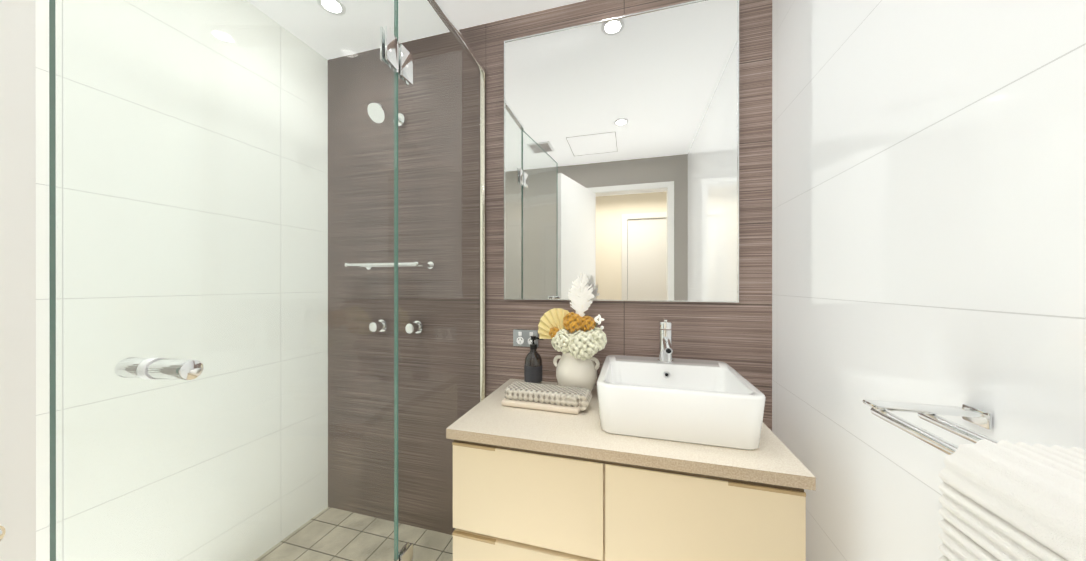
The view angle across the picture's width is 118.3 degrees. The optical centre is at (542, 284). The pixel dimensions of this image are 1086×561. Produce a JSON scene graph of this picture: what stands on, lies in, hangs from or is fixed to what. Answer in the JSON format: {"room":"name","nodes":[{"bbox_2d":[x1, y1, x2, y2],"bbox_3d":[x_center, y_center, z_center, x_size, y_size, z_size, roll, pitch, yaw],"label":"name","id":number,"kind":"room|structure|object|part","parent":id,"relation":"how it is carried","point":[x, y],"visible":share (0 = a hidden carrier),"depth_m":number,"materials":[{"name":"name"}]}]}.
{"room":"bathroom","nodes":[
{"label":"bathroom","id":0,"kind":"room"},
{"bbox_2d":[35,0,327,560],"bbox_3d":[-1.469,-0.003,0.789,0.100,2.400,2.006,0,0,15],"label":"wall","id":1,"kind":"structure","parent":0,"point":[202,459],"depth_m":1.18,"materials":[{"name":"white tile"}]},
{"bbox_2d":[255,507,452,560],"bbox_3d":[-0.406,1.247,0.552,2.275,0.100,2.106,0,0,15],"label":"floor","id":2,"kind":"structure","parent":0,"point":[297,539],"depth_m":1.51,"materials":[{"name":"tile"}]},
{"bbox_2d":[49,0,485,560],"bbox_3d":[-0.374,0.103,0.913,0.143,2.184,1.187,0,0,15],"label":"screen","id":3,"kind":"object","parent":2,"relation":"on","point":[395,56],"visible":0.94,"depth_m":0.61,"materials":[{"name":"clear glass"}]},
{"bbox_3d":[-0.519,0.107,0.416,0.036,0.025,0.025,0,0,7],"label":"knob","id":4,"kind":"part","parent":3,"relation":"part of","materials":[{"name":"silver metal"}]},
{"bbox_2d":[136,357,165,379],"bbox_3d":[-0.495,0.107,0.413,0.012,0.027,0.027,0,0,7],"label":"washer","id":5,"kind":"object","parent":3,"relation":"in","point":[145,367],"depth_m":0.40,"materials":[{"name":"plastic"}]},
{"bbox_3d":[-0.352,0.108,1.220,0.008,2.154,0.563,0,0,15],"label":"panel","id":6,"kind":"part","parent":3,"relation":"part of","materials":[{"name":"clear glass"}]},
{"bbox_2d":[446,379,815,560],"bbox_3d":[0.227,0.812,1.092,0.923,0.770,0.525,0,0,15],"label":"bathroom vanity","id":7,"kind":"object","parent":2,"relation":"on","point":[536,485],"visible":0.83,"depth_m":0.86,"materials":[{"name":"wood"}]},
{"bbox_3d":[-0.203,0.478,0.959,0.138,0.008,0.010,0,0,15],"label":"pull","id":8,"kind":"part","parent":7,"relation":"part of","materials":[{"name":"beige wood"}]},
{"bbox_3d":[-0.203,0.748,0.959,0.138,0.008,0.010,0,0,15],"label":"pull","id":9,"kind":"part","parent":7,"relation":"part of","materials":[{"name":"beige wood"}]},
{"bbox_3d":[-0.054,0.894,0.923,0.445,0.297,0.018,0,0,15],"label":"drawer","id":10,"kind":"part","parent":7,"relation":"part of","materials":[{"name":"beige wood"}]},
{"bbox_3d":[-0.054,0.603,0.922,0.445,0.255,0.018,0,0,15],"label":"drawer","id":11,"kind":"part","parent":7,"relation":"part of","materials":[{"name":"beige wood"}]},
{"bbox_2d":[524,336,543,383],"bbox_3d":[-0.035,0.320,1.334,0.083,0.212,0.074,0,0,15],"label":"soap bottle","id":12,"kind":"object","parent":7,"relation":"on","point":[533,367],"visible":0.9,"depth_m":1.31,"materials":[{"name":"black"}]},
{"bbox_2d":[501,381,591,413],"bbox_3d":[0.013,0.395,1.143,0.307,0.062,0.121,0,0,15],"label":"folded towel","id":13,"kind":"object","parent":7,"relation":"on","point":[556,398],"visible":1,"depth_m":1.10,"materials":[{"name":"beige fabric"}]},
{"bbox_2d":[538,272,606,390],"bbox_3d":[0.112,0.188,1.260,0.270,0.475,0.175,0,0,15],"label":"vase","id":14,"kind":"object","parent":7,"relation":"on","point":[582,341],"visible":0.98,"depth_m":1.22,"materials":[{"name":"white ceramic"}]},
{"bbox_3d":[0.058,0.302,1.270,0.037,0.048,0.015,0,0,15],"label":"handle","id":15,"kind":"part","parent":14,"relation":"part of","materials":[{"name":"white ceramic"}]},
{"bbox_3d":[0.197,0.302,1.232,0.037,0.048,0.015,0,0,15],"label":"handle","id":16,"kind":"part","parent":14,"relation":"part of","materials":[{"name":"white ceramic"}]},
{"bbox_2d":[597,318,765,449],"bbox_3d":[0.411,0.278,1.062,0.434,0.296,0.410,0,0,15],"label":"basin","id":17,"kind":"object","parent":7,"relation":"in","point":[664,395],"visible":1,"depth_m":0.89,"materials":[{"name":"white ceramic"}]},
{"bbox_2d":[658,318,672,362],"bbox_3d":[0.443,0.207,1.170,0.054,0.153,0.184,0,0,15],"label":"tap","id":18,"kind":"object","parent":17,"relation":"on","point":[665,327],"depth_m":1.17,"materials":[{"name":"silver metal"}]},
{"bbox_3d":[0.382,0.759,0.803,0.448,0.567,0.018,0,0,15],"label":"door","id":19,"kind":"part","parent":7,"relation":"part of","materials":[{"name":"beige wood"}]},
{"bbox_3d":[0.521,0.478,0.761,0.158,0.008,0.010,0,0,15],"label":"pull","id":20,"kind":"part","parent":7,"relation":"part of","materials":[{"name":"beige wood"}]},
{"bbox_2d":[247,0,585,59],"bbox_3d":[-0.406,-1.253,0.550,2.275,0.100,2.106,0,0,15],"label":"ceiling","id":21,"kind":"structure","parent":0,"point":[463,14],"depth_m":1.47,"materials":[{"name":"white paint"}]},
{"bbox_2d":[317,0,345,15],"bbox_3d":[-0.909,-1.199,1.395,0.108,0.006,0.108,0,0,15],"label":"recessed light","id":22,"kind":"object","parent":21,"relation":"in","point":[339,9],"depth_m":1.40,"materials":[{"name":"white plastic"}]},
{"bbox_2d":[328,0,771,534],"bbox_3d":[-0.142,-0.003,1.518,2.275,2.400,0.100,0,0,15],"label":"wall","id":23,"kind":"structure","parent":0,"point":[737,337],"depth_m":1.56,"materials":[{"name":"brown tile"}]},
{"bbox_2d":[369,319,387,331],"bbox_3d":[-0.820,0.210,1.615,0.062,0.062,0.068,0,0,15],"label":"tap","id":24,"kind":"object","parent":23,"relation":"attached to","point":[378,326],"depth_m":1.60,"materials":[{"name":"silver metal"}]},
{"bbox_3d":[-0.824,0.210,1.602,0.048,0.048,0.042,0,0,15],"label":"knob","id":25,"kind":"part","parent":24,"relation":"part of","materials":[{"name":"silver metal"}]},
{"bbox_2d":[367,102,405,126],"bbox_3d":[-0.736,-0.792,1.532,0.084,0.110,0.183,0,0,15],"label":"shower head","id":26,"kind":"object","parent":23,"relation":"attached to","point":[377,111],"depth_m":1.47},
{"bbox_3d":[-0.729,-0.807,1.556,0.020,0.037,0.118,0,0,15],"label":"arm","id":27,"kind":"part","parent":26,"relation":"part of"},
{"bbox_2d":[344,261,434,269],"bbox_3d":[-0.734,-0.091,1.555,0.407,0.036,0.138,0,0,15],"label":"shelf","id":28,"kind":"object","parent":23,"relation":"attached to","point":[371,265],"depth_m":1.52,"materials":[{"name":"silver metal"}]},
{"bbox_2d":[405,320,423,333],"bbox_3d":[-0.620,0.210,1.560,0.062,0.062,0.068,0,0,15],"label":"tap","id":29,"kind":"object","parent":23,"relation":"attached to","point":[415,325],"depth_m":1.54,"materials":[{"name":"silver metal"}]},
{"bbox_3d":[-0.623,0.210,1.547,0.048,0.048,0.042,0,0,15],"label":"knob","id":30,"kind":"part","parent":29,"relation":"part of","materials":[{"name":"silver metal"}]},
{"bbox_2d":[513,329,537,346],"bbox_3d":[-0.078,0.241,1.442,0.116,0.074,0.011,0,0,15],"label":"electrical outlet","id":31,"kind":"object","parent":23,"relation":"attached to","point":[522,338],"visible":0.85,"depth_m":1.44,"materials":[{"name":"grey"}]},
{"bbox_2d":[517,337,523,343],"bbox_3d":[-0.102,0.252,1.445,0.034,0.034,0.001,0,0,15],"label":"socket","id":32,"kind":"object","parent":31,"relation":"attached to","point":[520,340],"depth_m":1.44,"materials":[{"name":"white plastic"}]},
{"bbox_2d":[504,0,738,302],"bbox_3d":[0.280,-0.511,1.340,0.939,1.159,0.018,0,0,15],"label":"mirror","id":33,"kind":"object","parent":23,"relation":"attached to","point":[621,158],"visible":0.98,"depth_m":1.32,"materials":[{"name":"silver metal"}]},
{"bbox_3d":[-0.171,-0.511,1.463,0.005,1.149,0.018,0,0,15],"label":"frame","id":34,"kind":"part","parent":33,"relation":"part of","materials":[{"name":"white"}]},
{"bbox_3d":[0.280,-1.088,1.340,0.939,0.005,0.018,0,0,15],"label":"frame","id":35,"kind":"part","parent":33,"relation":"part of","materials":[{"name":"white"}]},
{"bbox_3d":[0.280,0.066,1.341,0.939,0.005,0.018,0,0,15],"label":"frame","id":36,"kind":"part","parent":33,"relation":"part of","materials":[{"name":"white metal"}]},
{"bbox_3d":[0.730,-0.510,1.217,0.005,1.149,0.018,0,0,15],"label":"frame","id":37,"kind":"part","parent":33,"relation":"part of","materials":[{"name":"white metal"}]},
{"bbox_2d":[772,0,1085,560],"bbox_3d":[0.629,-0.002,0.216,0.100,2.400,2.006,0,0,15],"label":"wall","id":38,"kind":"structure","parent":0,"point":[928,201],"depth_m":0.59,"materials":[{"name":"white tile"}]},
{"bbox_2d":[863,399,1085,560],"bbox_3d":[0.480,0.499,0.188,0.171,0.666,0.700,0,0,15],"label":"towel rail","id":39,"kind":"object","parent":38,"relation":"attached to","point":[1003,500],"visible":1,"depth_m":0.31,"materials":[{"name":"silver metal"}]},
{"bbox_3d":[0.585,0.192,0.501,0.134,0.007,0.032,0,0,15],"label":"arm","id":40,"kind":"part","parent":39,"relation":"part of"},
{"bbox_3d":[0.647,0.197,0.484,0.004,0.024,0.040,0,0,15],"label":"plate","id":41,"kind":"part","parent":39,"relation":"part of","materials":[{"name":"silver metal"}]},
{"bbox_2d":[938,439,1085,560],"bbox_3d":[0.453,0.499,0.107,0.161,0.666,0.480,0,0,15],"label":"towel","id":42,"kind":"object","parent":39,"relation":"hanging from","point":[1003,500],"depth_m":0.31,"materials":[{"name":"white fabric"}]},
{"bbox_3d":[-0.531,0.121,-0.395,0.051,2.155,0.014,0,0,15],"label":"door frame","id":43,"kind":"structure","parent":0,"visible":0},
{"bbox_2d":[0,0,35,560],"bbox_3d":[-0.464,0.149,-0.041,0.086,2.082,0.700,0,0,-2],"label":"door leaf","id":44,"kind":"structure","parent":43,"relation":"attached to","point":[17,276],"depth_m":0.30,"materials":[{"name":"white"}]},
{"bbox_3d":[-0.455,0.198,0.250,0.050,0.018,0.018,0,0,-2],"label":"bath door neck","id":45,"kind":"part","parent":44,"relation":"part of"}
]}

